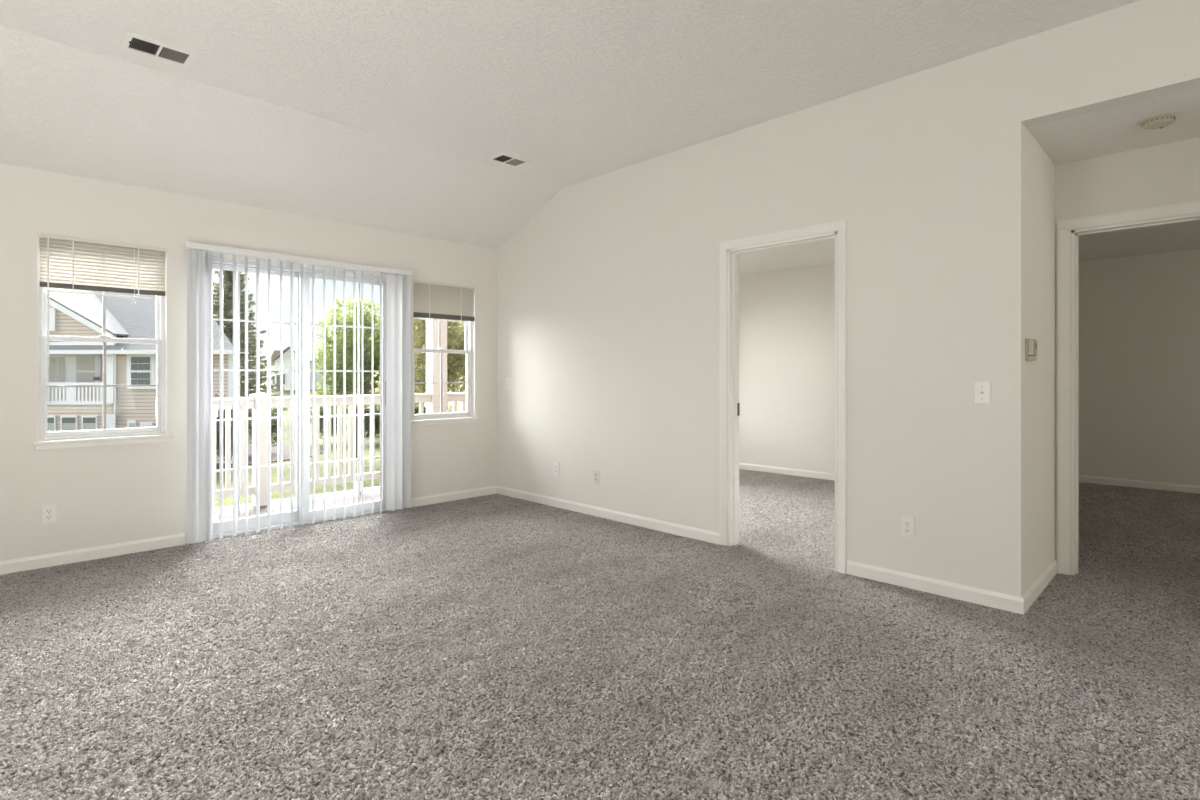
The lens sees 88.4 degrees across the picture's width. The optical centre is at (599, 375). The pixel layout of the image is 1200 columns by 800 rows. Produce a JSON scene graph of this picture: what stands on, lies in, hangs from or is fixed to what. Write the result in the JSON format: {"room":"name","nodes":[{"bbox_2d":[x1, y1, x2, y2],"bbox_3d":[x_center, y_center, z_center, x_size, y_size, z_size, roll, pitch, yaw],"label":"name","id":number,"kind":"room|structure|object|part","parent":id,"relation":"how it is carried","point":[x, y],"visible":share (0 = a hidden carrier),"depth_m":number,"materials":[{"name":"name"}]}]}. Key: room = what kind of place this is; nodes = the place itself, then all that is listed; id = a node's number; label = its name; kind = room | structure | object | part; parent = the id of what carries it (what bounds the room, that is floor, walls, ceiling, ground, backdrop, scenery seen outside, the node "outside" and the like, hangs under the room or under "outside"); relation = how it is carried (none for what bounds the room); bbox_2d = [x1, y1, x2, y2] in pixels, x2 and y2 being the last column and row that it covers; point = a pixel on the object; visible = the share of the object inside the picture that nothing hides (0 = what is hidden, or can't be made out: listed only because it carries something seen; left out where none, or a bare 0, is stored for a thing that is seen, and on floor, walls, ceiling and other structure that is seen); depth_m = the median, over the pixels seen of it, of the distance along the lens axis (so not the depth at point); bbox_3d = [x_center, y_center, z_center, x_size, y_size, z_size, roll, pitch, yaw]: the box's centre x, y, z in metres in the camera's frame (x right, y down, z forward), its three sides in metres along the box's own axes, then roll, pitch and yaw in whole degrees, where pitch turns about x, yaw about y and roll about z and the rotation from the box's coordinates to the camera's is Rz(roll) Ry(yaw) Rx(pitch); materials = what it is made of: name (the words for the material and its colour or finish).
{"room":"empty living room","nodes":[
{"label":"empty living room","id":0,"kind":"room"},
{"bbox_2d":[0,163,496,560],"bbox_3d":[-3.081,-0.305,4.266,5.875,3.220,0.150,0,0,-45],"label":"wall","id":1,"kind":"structure","parent":0,"point":[103,495],"depth_m":4.18,"materials":[{"name":"white paint"}]},
{"bbox_2d":[41,504,56,524],"bbox_3d":[-3.413,0.860,3.821,0.072,0.117,0.009,0,0,-45],"label":"wall outlet","id":2,"kind":"object","parent":1,"relation":"attached to","point":[48,512],"visible":1,"depth_m":3.82,"materials":[{"name":"white plastic"}]},
{"bbox_2d":[32,232,172,449],"bbox_3d":[-3.253,-0.210,4.061,0.717,1.340,0.147,0,0,-45],"label":"window","id":3,"kind":"structure","parent":1,"relation":"in","point":[46,440],"depth_m":4.07,"materials":[{"name":"white plastic"}]},
{"bbox_3d":[-3.293,-0.533,4.095,0.605,0.633,0.028,0,0,-45],"label":"sash","id":4,"kind":"part","parent":3,"relation":"part of","materials":[{"name":"white plastic"}]},
{"bbox_3d":[-3.269,0.070,4.071,0.605,0.637,0.030,0,0,-45],"label":"sash","id":5,"kind":"part","parent":3,"relation":"part of","materials":[{"name":"white plastic"}]},
{"bbox_2d":[47,342,156,428],"bbox_3d":[-3.269,0.070,4.071,0.565,0.573,0.012,0,0,-45],"label":"grille","id":6,"kind":"object","parent":3,"relation":"attached to","point":[104,385],"depth_m":4.07,"materials":[{"name":"grey"}]},
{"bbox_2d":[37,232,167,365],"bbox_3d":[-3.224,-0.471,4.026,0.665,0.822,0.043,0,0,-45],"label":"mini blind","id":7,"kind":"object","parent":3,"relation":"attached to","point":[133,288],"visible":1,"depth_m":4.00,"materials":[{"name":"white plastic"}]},
{"bbox_3d":[-3.344,-0.698,3.914,0.012,0.309,0.032,0,0,-45],"label":"ladder cord","id":8,"kind":"part","parent":7,"relation":"part of","materials":[{"name":"white fabric"}]},
{"bbox_3d":[-3.228,-0.562,4.030,0.641,0.030,0.026,0,0,-45],"label":"rail","id":9,"kind":"part","parent":7,"relation":"part of","materials":[{"name":"grey"}]},
{"bbox_3d":[-3.109,-0.669,4.120,0.014,0.377,0.013,0,0,-45],"label":"pull cord","id":10,"kind":"part","parent":7,"relation":"part of","materials":[{"name":"white fabric"}]},
{"bbox_3d":[-3.107,-0.698,4.151,0.012,0.309,0.032,0,0,-45],"label":"ladder cord","id":11,"kind":"part","parent":7,"relation":"part of","materials":[{"name":"white fabric"}]},
{"bbox_3d":[-3.224,0.433,4.033,0.717,0.053,0.067,0,0,-45],"label":"sill","id":12,"kind":"part","parent":3,"relation":"part of","materials":[{"name":"white paint"}]},
{"bbox_2d":[49,254,155,335],"bbox_3d":[-3.293,-0.534,4.095,0.565,0.571,0.012,0,0,-45],"label":"grille","id":13,"kind":"object","parent":3,"relation":"attached to","point":[103,294],"depth_m":4.09,"materials":[{"name":"grey"}]},
{"bbox_2d":[0,485,496,574],"bbox_3d":[-3.031,1.146,4.201,5.655,0.078,0.013,0,0,-45],"label":"baseboard","id":14,"kind":"structure","parent":1,"relation":"attached to","point":[66,557],"depth_m":4.06,"materials":[{"name":"white paint"}]},
{"bbox_2d":[185,241,411,543],"bbox_3d":[-2.277,0.120,4.858,1.680,2.086,0.150,0,0,-45],"label":"vertical blind","id":15,"kind":"object","parent":1,"relation":"attached to","point":[199,263],"visible":1,"depth_m":4.70,"materials":[{"name":"white plastic"}]},
{"bbox_3d":[-2.751,-0.113,4.282,0.006,1.504,0.006,0,0,-45],"label":"control chain","id":16,"kind":"part","parent":15,"relation":"part of","materials":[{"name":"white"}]},
{"bbox_2d":[213,257,389,538],"bbox_3d":[-2.392,0.172,4.955,1.525,2.065,0.130,0,0,-45],"label":"door","id":17,"kind":"structure","parent":1,"relation":"in","point":[227,263],"depth_m":4.93,"materials":[{"name":"white plastic"}]},
{"bbox_2d":[213,271,296,518],"bbox_3d":[-2.653,0.147,4.729,0.621,1.865,0.012,0,0,-45],"label":"grille","id":18,"kind":"object","parent":17,"relation":"attached to","point":[277,514],"depth_m":4.71,"materials":[{"name":"grey"}]},
{"bbox_3d":[-2.653,0.171,4.729,0.765,1.988,0.036,0,0,-45],"label":"fixed panel","id":19,"kind":"part","parent":17,"relation":"part of","materials":[{"name":"clear glass"}]},
{"bbox_3d":[-2.653,0.147,4.729,0.621,1.865,0.006,0,0,-45],"label":"glass pane","id":20,"kind":"part","parent":17,"relation":"part of","materials":[{"name":"clear glass"}]},
{"bbox_3d":[-2.127,0.171,5.185,0.755,1.988,0.036,0,0,-45],"label":"sliding panel","id":21,"kind":"part","parent":17,"relation":"part of","materials":[{"name":"clear glass"}]},
{"bbox_2d":[310,283,379,502],"bbox_3d":[-2.127,0.152,5.185,0.611,1.875,0.012,0,0,-45],"label":"grille","id":22,"kind":"object","parent":17,"relation":"attached to","point":[376,501],"depth_m":5.25,"materials":[{"name":"grey"}]},
{"bbox_2d":[411,279,478,425],"bbox_3d":[-1.485,-0.205,5.829,0.717,1.330,0.147,0,0,-45],"label":"window","id":23,"kind":"structure","parent":1,"relation":"in","point":[469,416],"depth_m":5.95,"materials":[{"name":"white plastic"}]},
{"bbox_2d":[413,317,464,347],"bbox_3d":[-1.525,-0.527,5.863,0.565,0.566,0.012,0,0,-45],"label":"grille","id":24,"kind":"object","parent":23,"relation":"attached to","point":[439,320],"depth_m":5.86,"materials":[{"name":"grey plastic"}]},
{"bbox_2d":[415,353,466,412],"bbox_3d":[-1.501,0.072,5.839,0.565,0.568,0.012,0,0,-45],"label":"grille","id":25,"kind":"object","parent":23,"relation":"attached to","point":[440,382],"depth_m":5.84,"materials":[{"name":"grey"}]},
{"bbox_3d":[-1.501,0.072,5.839,0.605,0.632,0.030,0,0,-45],"label":"sash","id":26,"kind":"part","parent":23,"relation":"part of","materials":[{"name":"white plastic"}]},
{"bbox_2d":[413,278,475,320],"bbox_3d":[-1.459,-0.698,5.797,0.665,0.349,0.034,0,0,-45],"label":"mini blind","id":27,"kind":"object","parent":23,"relation":"attached to","point":[435,300],"visible":1,"depth_m":5.78,"materials":[{"name":"white plastic"}]},
{"bbox_3d":[-1.576,-0.682,5.682,0.012,0.319,0.032,0,0,-45],"label":"ladder cord","id":28,"kind":"part","parent":27,"relation":"part of","materials":[{"name":"white fabric"}]},
{"bbox_3d":[-1.460,-0.549,5.798,0.641,0.044,0.026,0,0,-45],"label":"rail","id":29,"kind":"part","parent":27,"relation":"part of","materials":[{"name":"grey"}]},
{"bbox_3d":[-1.339,-0.682,5.919,0.012,0.319,0.032,0,0,-45],"label":"ladder cord","id":30,"kind":"part","parent":27,"relation":"part of","materials":[{"name":"white fabric"}]},
{"bbox_3d":[-1.525,-0.526,5.863,0.605,0.628,0.028,0,0,-45],"label":"sash","id":31,"kind":"part","parent":23,"relation":"part of","materials":[{"name":"white plastic"}]},
{"bbox_3d":[-1.457,0.433,5.800,0.717,0.053,0.067,0,0,-45],"label":"sill","id":32,"kind":"part","parent":23,"relation":"part of","materials":[{"name":"white paint"}]},
{"bbox_2d":[0,26,562,248],"bbox_3d":[-2.682,-1.570,3.852,5.655,0.610,1.000,0,0,-45],"label":"ceiling","id":33,"kind":"structure","parent":0,"point":[65,109],"depth_m":4.05,"materials":[{"name":"white paint"}]},
{"bbox_2d":[0,0,1139,186],"bbox_3d":[0.755,-1.775,0.415,5.655,0.200,8.720,0,0,-45],"label":"ceiling","id":34,"kind":"structure","parent":0,"point":[578,90],"depth_m":3.22,"materials":[{"name":"white paint"}]},
{"bbox_2d":[119,31,198,68],"bbox_3d":[-2.270,-1.667,3.178,0.305,0.016,0.205,0,0,-45],"label":"ceiling vent","id":35,"kind":"object","parent":34,"relation":"in","point":[132,42],"visible":1,"depth_m":3.17,"materials":[{"name":"white plastic"}]},
{"bbox_2d":[487,152,531,167],"bbox_3d":[-0.705,-1.667,4.796,0.285,0.016,0.200,0,0,-45],"label":"ceiling vent","id":36,"kind":"object","parent":34,"relation":"in","point":[502,158],"visible":1,"depth_m":4.79,"materials":[{"name":"white plastic"}]},
{"bbox_2d":[0,494,1199,799],"bbox_3d":[-0.504,1.185,2.777,4.215,0.001,5.640,0,0,-45],"label":"floor","id":37,"kind":"structure","parent":0,"point":[492,646],"depth_m":2.44,"materials":[{"name":"carpet"}]},
{"bbox_2d":[737,469,834,567],"bbox_3d":[1.370,1.185,6.065,3.085,0.001,3.640,0,0,-45],"label":"floor","id":38,"kind":"structure","parent":0,"point":[791,516],"depth_m":5.22,"materials":[{"name":"carpet"}]},
{"bbox_2d":[739,263,834,472],"bbox_3d":[2.517,-0.055,7.170,0.120,2.720,3.660,0,0,-45],"label":"wall","id":39,"kind":"structure","parent":0,"point":[787,317],"depth_m":7.37,"materials":[{"name":"white paint"}]},
{"bbox_2d":[739,463,834,480],"bbox_3d":[2.428,1.146,7.165,0.013,0.078,3.540,0,0,-45],"label":"baseboard","id":40,"kind":"structure","parent":39,"relation":"attached to","point":[771,469],"depth_m":7.34,"materials":[{"name":"white paint"}]},
{"bbox_2d":[739,239,834,275],"bbox_3d":[1.367,-1.340,6.104,3.015,0.150,3.540,0,0,-45],"label":"ceiling","id":41,"kind":"structure","parent":0,"point":[820,252],"depth_m":6.62,"materials":[{"name":"white paint"}]},
{"bbox_2d":[497,0,1199,596],"bbox_3d":[2.478,-0.305,2.775,0.120,3.220,9.820,0,0,-45],"label":"wall","id":42,"kind":"structure","parent":0,"point":[608,294],"depth_m":3.61,"materials":[{"name":"white paint"}]},
{"bbox_2d":[553,462,558,475],"bbox_3d":[-0.396,0.844,5.558,0.072,0.117,0.009,0,0,45],"label":"wall outlet","id":43,"kind":"object","parent":42,"relation":"attached to","point":[555,465],"visible":1,"depth_m":5.56,"materials":[{"name":"white plastic"}]},
{"bbox_2d":[593,470,598,483],"bbox_3d":[-0.034,0.856,5.194,0.072,0.117,0.012,0,0,45],"label":"jack plate","id":44,"kind":"object","parent":42,"relation":"attached to","point":[595,472],"visible":1,"depth_m":5.19,"materials":[{"name":"beige plastic"}]},
{"bbox_2d":[497,486,1056,614],"bbox_3d":[2.724,1.146,3.083,0.928,0.078,9.707,0,0,-45],"label":"baseboard","id":45,"kind":"structure","parent":42,"relation":"attached to","point":[992,599],"depth_m":3.55,"materials":[{"name":"white paint"}]},
{"bbox_2d":[719,220,846,573],"bbox_3d":[1.204,0.129,4.050,0.154,2.113,0.891,0,0,-45],"label":"trim","id":46,"kind":"structure","parent":42,"relation":"attached to","point":[841,226],"depth_m":4.27,"materials":[{"name":"white paint"}]},
{"bbox_3d":[0.977,0.240,4.349,0.004,0.090,0.025,0,0,45],"label":"strike plate","id":47,"kind":"part","parent":46,"relation":"part of","materials":[{"name":"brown metal"}]},
{"bbox_2d":[901,515,914,537],"bbox_3d":[1.717,0.847,3.445,0.072,0.117,0.009,0,0,45],"label":"wall outlet","id":48,"kind":"object","parent":42,"relation":"attached to","point":[907,523],"visible":1,"depth_m":3.44,"materials":[{"name":"white plastic"}]},
{"bbox_2d":[974,382,989,403],"bbox_3d":[1.971,0.091,3.184,0.072,0.117,0.019,0,0,45],"label":"light switch","id":49,"kind":"object","parent":42,"relation":"attached to","point":[981,389],"visible":1,"depth_m":3.19,"materials":[{"name":"white plastic"}]},
{"bbox_2d":[1026,128,1054,612],"bbox_3d":[2.427,-0.055,3.488,0.815,2.720,0.120,0,0,-45],"label":"wall","id":50,"kind":"structure","parent":0,"point":[1040,170],"depth_m":3.41,"materials":[{"name":"white paint"}]},
{"bbox_2d":[1025,338,1036,360],"bbox_3d":[2.212,-0.130,3.163,0.110,0.116,0.035,0,0,-45],"label":"thermostat","id":51,"kind":"object","parent":50,"relation":"attached to","point":[1030,344],"visible":1,"depth_m":3.13,"materials":[{"name":"beige plastic"}]},
{"bbox_3d":[2.203,-0.130,3.171,0.110,0.116,0.010,0,0,-45],"label":"plate","id":52,"kind":"part","parent":51,"relation":"part of","materials":[{"name":"beige plastic"}]},
{"bbox_2d":[1027,573,1199,649],"bbox_3d":[2.876,1.185,3.025,0.915,0.001,1.210,0,0,-45],"label":"floor","id":53,"kind":"structure","parent":0,"point":[1173,617],"depth_m":3.15,"materials":[{"name":"carpet"}]},
{"bbox_2d":[1027,87,1199,164],"bbox_3d":[3.626,-1.340,2.275,0.795,0.150,3.290,0,0,-45],"label":"ceiling","id":54,"kind":"structure","parent":0,"point":[1118,129],"depth_m":3.18,"materials":[{"name":"white paint"}]},
{"bbox_2d":[1141,114,1174,129],"bbox_3d":[2.753,-1.246,3.045,0.126,0.038,0.126,0,0,-45],"label":"smoke detector","id":55,"kind":"object","parent":54,"relation":"attached to","point":[1158,121],"visible":1,"depth_m":3.02,"materials":[{"name":"beige plastic"}]},
{"bbox_2d":[1055,137,1199,574],"bbox_3d":[3.684,-0.055,2.864,0.120,2.720,4.040,0,0,-45],"label":"wall","id":56,"kind":"structure","parent":0,"point":[1169,173],"depth_m":3.50,"materials":[{"name":"white paint"}]},
{"bbox_2d":[1057,200,1199,574],"bbox_3d":[3.116,0.130,3.432,0.154,2.111,0.908,0,0,-45],"label":"trim","id":57,"kind":"structure","parent":56,"relation":"attached to","point":[1064,227],"depth_m":3.67,"materials":[{"name":"white paint"}]},
{"bbox_2d":[1078,482,1199,595],"bbox_3d":[4.444,1.185,4.939,4.010,0.001,2.300,0,0,-45],"label":"floor","id":58,"kind":"structure","parent":0,"point":[1141,536],"depth_m":4.54,"materials":[{"name":"carpet"}]},
{"bbox_2d":[1079,249,1199,493],"bbox_3d":[6.541,-0.055,5.735,0.120,2.720,4.060,0,0,-45],"label":"wall","id":59,"kind":"structure","parent":0,"point":[1139,315],"depth_m":6.49,"materials":[{"name":"white paint"}]},
{"bbox_2d":[1079,475,1199,493],"bbox_3d":[6.494,1.146,5.688,0.013,0.078,4.060,0,0,-45],"label":"baseboard","id":60,"kind":"structure","parent":59,"relation":"attached to","point":[1082,478],"depth_m":6.49,"materials":[{"name":"white paint"}]},
{"bbox_2d":[1079,221,1199,261],"bbox_3d":[5.109,-1.340,4.303,3.930,0.150,4.060,0,0,-45],"label":"ceiling","id":61,"kind":"structure","parent":0,"point":[1184,236],"depth_m":5.83,"materials":[{"name":"white paint"}]},
{"bbox_3d":[-1.294,1.135,6.173,11.100,6.100,0.020,0,0,-45],"label":"wall","id":62,"kind":"structure","parent":0,"visible":0},
{"bbox_2d":[215,486,379,520],"bbox_3d":[-1.935,1.360,6.460,4.300,0.250,1.288,0,0,-45],"label":"deck","id":63,"kind":"object","parent":62,"relation":"attached to","point":[275,505],"visible":0.02,"depth_m":5.94,"materials":[{"name":"white"}]},
{"bbox_2d":[213,392,465,521],"bbox_3d":[-1.889,0.696,6.449,4.050,1.078,1.212,0,0,-45],"label":"balcony railing","id":64,"kind":"object","parent":63,"relation":"on","point":[421,399],"visible":0.27,"depth_m":6.00,"materials":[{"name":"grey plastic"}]},
{"bbox_3d":[-3.261,0.272,4.990,0.045,0.083,1.090,0,0,-45],"label":"rail","id":65,"kind":"part","parent":64,"relation":"part of","materials":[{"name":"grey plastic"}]},
{"bbox_3d":[-3.261,1.083,4.990,0.045,0.073,1.090,0,0,-45],"label":"rail","id":66,"kind":"part","parent":64,"relation":"part of","materials":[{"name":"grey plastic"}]},
{"bbox_3d":[-3.462,0.262,5.631,0.547,0.103,0.090,0,0,-45],"label":"rail","id":67,"kind":"part","parent":64,"relation":"part of","materials":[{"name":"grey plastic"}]},
{"bbox_3d":[-3.462,1.083,5.631,0.547,0.073,0.044,0,0,-45],"label":"rail","id":68,"kind":"part","parent":64,"relation":"part of","materials":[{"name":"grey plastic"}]},
{"bbox_3d":[-3.230,0.718,5.863,0.110,1.035,0.110,0,0,-45],"label":"post","id":69,"kind":"part","parent":64,"relation":"part of","materials":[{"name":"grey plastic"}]},
{"bbox_3d":[-2.579,1.083,6.515,1.733,0.073,0.044,0,0,-45],"label":"rail","id":70,"kind":"part","parent":64,"relation":"part of","materials":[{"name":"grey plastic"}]},
{"bbox_3d":[-2.579,0.262,6.515,1.733,0.103,0.090,0,0,-45],"label":"rail","id":71,"kind":"part","parent":64,"relation":"part of","materials":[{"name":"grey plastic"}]},
{"bbox_3d":[-1.326,0.262,7.768,1.390,0.103,0.090,0,0,-45],"label":"rail","id":72,"kind":"part","parent":64,"relation":"part of","materials":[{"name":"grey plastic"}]},
{"bbox_2d":[425,318,447,413],"bbox_3d":[-1.913,-0.065,7.223,0.230,2.600,0.200,0,0,-45],"label":"porch column","id":73,"kind":"structure","parent":63,"relation":"on","point":[432,359],"depth_m":7.15,"materials":[{"name":"grey"}]},
{"label":"outside","id":74,"kind":"structure","parent":0,"visible":0},
{"bbox_2d":[215,380,465,507],"bbox_3d":[-235.675,2.810,185.675,551.543,2.750,592.060,0,0,-45],"label":"lawn","id":75,"kind":"structure","parent":74,"point":[228,501],"depth_m":28.01,"materials":[{"name":"green plant"}]},
{"bbox_2d":[47,279,248,463],"bbox_3d":[-28.139,-0.565,33.960,22.685,9.500,10.880,0,0,0],"label":"apartment building","id":76,"kind":"structure","parent":75,"relation":"on","point":[78,315],"depth_m":29.00,"materials":[{"name":"beige"}]},
{"bbox_3d":[-25.886,2.101,28.990,0.588,0.282,0.040,0,0,0],"label":"pane","id":77,"kind":"part","parent":76,"relation":"part of","materials":[{"name":"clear glass"}]},
{"bbox_3d":[-25.886,2.501,28.990,0.588,0.517,0.040,0,0,0],"label":"pane","id":78,"kind":"part","parent":76,"relation":"part of","materials":[{"name":"grey glass"}]},
{"bbox_2d":[49,308,55,330],"bbox_3d":[-25.827,-2.623,28.920,0.611,1.081,0.080,0,0,0],"label":"gable vent","id":79,"kind":"object","parent":76,"relation":"attached to","point":[52,311],"depth_m":28.88,"materials":[{"name":"white"}]},
{"bbox_3d":[-26.830,0.195,30.475,1.013,2.447,0.050,0,0,0],"label":"patio door","id":80,"kind":"part","parent":76,"relation":"part of","materials":[{"name":"white glass"}]},
{"bbox_3d":[-26.780,0.171,30.445,0.766,2.101,0.030,0,0,0],"label":"door glass","id":81,"kind":"part","parent":76,"relation":"part of","materials":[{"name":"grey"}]},
{"bbox_3d":[-24.934,2.101,28.990,0.705,0.282,0.040,0,0,0],"label":"pane","id":82,"kind":"part","parent":76,"relation":"part of","materials":[{"name":"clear glass"}]},
{"bbox_3d":[-24.934,2.501,28.990,0.705,0.517,0.040,0,0,0],"label":"pane","id":83,"kind":"part","parent":76,"relation":"part of","materials":[{"name":"grey glass"}]},
{"bbox_3d":[-26.088,0.183,30.480,0.470,2.472,0.040,0,0,0],"label":"white panel","id":84,"kind":"part","parent":76,"relation":"part of","materials":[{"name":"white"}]},
{"bbox_3d":[-27.096,0.428,28.990,7.849,0.197,0.100,0,0,0],"label":"balcony rail","id":85,"kind":"part","parent":76,"relation":"part of","materials":[{"name":"white wood"}]},
{"bbox_3d":[-27.096,1.260,28.990,7.849,0.085,0.060,0,0,0],"label":"balcony rail","id":86,"kind":"part","parent":76,"relation":"part of","materials":[{"name":"white"}]},
{"bbox_3d":[-25.371,-0.250,30.445,0.914,1.359,0.030,0,0,0],"label":"pane","id":87,"kind":"part","parent":76,"relation":"part of","materials":[{"name":"grey glass"}]},
{"bbox_3d":[-23.971,2.101,28.990,0.658,0.282,0.040,0,0,0],"label":"pane","id":88,"kind":"part","parent":76,"relation":"part of","materials":[{"name":"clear glass"}]},
{"bbox_3d":[-23.971,2.501,28.990,0.658,0.517,0.040,0,0,0],"label":"pane","id":89,"kind":"part","parent":76,"relation":"part of","materials":[{"name":"grey glass"}]},
{"bbox_3d":[-21.548,-0.188,28.935,0.879,1.335,0.030,0,0,0],"label":"pane","id":90,"kind":"part","parent":76,"relation":"part of","materials":[{"name":"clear glass"}]},
{"bbox_2d":[213,391,242,463],"bbox_3d":[-16.294,2.438,26.992,1.534,3.505,1.511,0,0,-8],"label":"shrub","id":91,"kind":"object","parent":75,"relation":"on","point":[218,417],"visible":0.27,"depth_m":26.71,"materials":[{"name":"green plant"}]},
{"bbox_2d":[213,270,287,412],"bbox_3d":[-26.095,-2.976,43.906,6.699,13.080,7.096,0,0,42],"label":"spruce tree","id":92,"kind":"object","parent":75,"relation":"on","point":[227,275],"visible":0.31,"depth_m":43.76,"materials":[{"name":"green plant"}]},
{"bbox_2d":[216,444,322,469],"bbox_3d":[-19.159,4.173,30.467,9.672,0.065,13.006,0,0,-15],"label":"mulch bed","id":93,"kind":"object","parent":75,"relation":"on","point":[286,447],"visible":0.1,"depth_m":32.66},
{"bbox_2d":[248,408,277,446],"bbox_3d":[-17.952,2.727,33.022,1.888,2.933,1.876,0,0,-45],"label":"shrub","id":94,"kind":"object","parent":93,"relation":"on","point":[274,426],"visible":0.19,"depth_m":32.95,"materials":[{"name":"green plant"}]},
{"bbox_2d":[271,346,328,389],"bbox_3d":[-31.050,-0.679,63.850,4.622,4.329,6.700,0,0,0],"label":"house","id":95,"kind":"structure","parent":75,"relation":"on","point":[286,353],"depth_m":60.80,"materials":[{"name":"white"}]},
{"bbox_3d":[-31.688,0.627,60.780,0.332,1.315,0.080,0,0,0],"label":"door","id":96,"kind":"part","parent":95,"relation":"part of","materials":[{"name":"white glass"}]},
{"bbox_2d":[310,406,347,438],"bbox_3d":[-16.547,2.759,37.555,2.277,2.820,2.195,0,0,-45],"label":"shrub","id":97,"kind":"object","parent":75,"relation":"on","point":[321,407],"visible":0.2,"depth_m":37.10,"materials":[{"name":"green plant"}]},
{"bbox_2d":[311,296,379,458],"bbox_3d":[-11.855,0.146,31.026,4.606,8.083,5.888,0,0,-45],"label":"broadleaf tree","id":98,"kind":"object","parent":75,"relation":"on","point":[366,313],"visible":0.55,"depth_m":30.26,"materials":[{"name":"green plant"}]},
{"bbox_2d":[364,404,379,439],"bbox_3d":[-13.863,2.838,37.456,2.183,2.662,2.212,0,0,1],"label":"shrub","id":99,"kind":"object","parent":75,"relation":"on","point":[366,411],"visible":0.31,"depth_m":37.16,"materials":[{"name":"green plant"}]},
{"bbox_2d":[370,317,465,411],"bbox_3d":[-6.976,-0.261,27.046,5.493,8.896,5.480,0,0,4],"label":"broadleaf tree","id":100,"kind":"object","parent":75,"relation":"on","point":[456,363],"visible":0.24,"depth_m":25.80,"materials":[{"name":"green plant"}]},
{"bbox_2d":[415,390,425,413],"bbox_3d":[-10.515,2.274,36.038,2.794,3.841,2.784,0,0,-45],"label":"shrub","id":101,"kind":"object","parent":75,"relation":"on","point":[417,408],"visible":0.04,"depth_m":35.44,"materials":[{"name":"green plant"}]}
]}

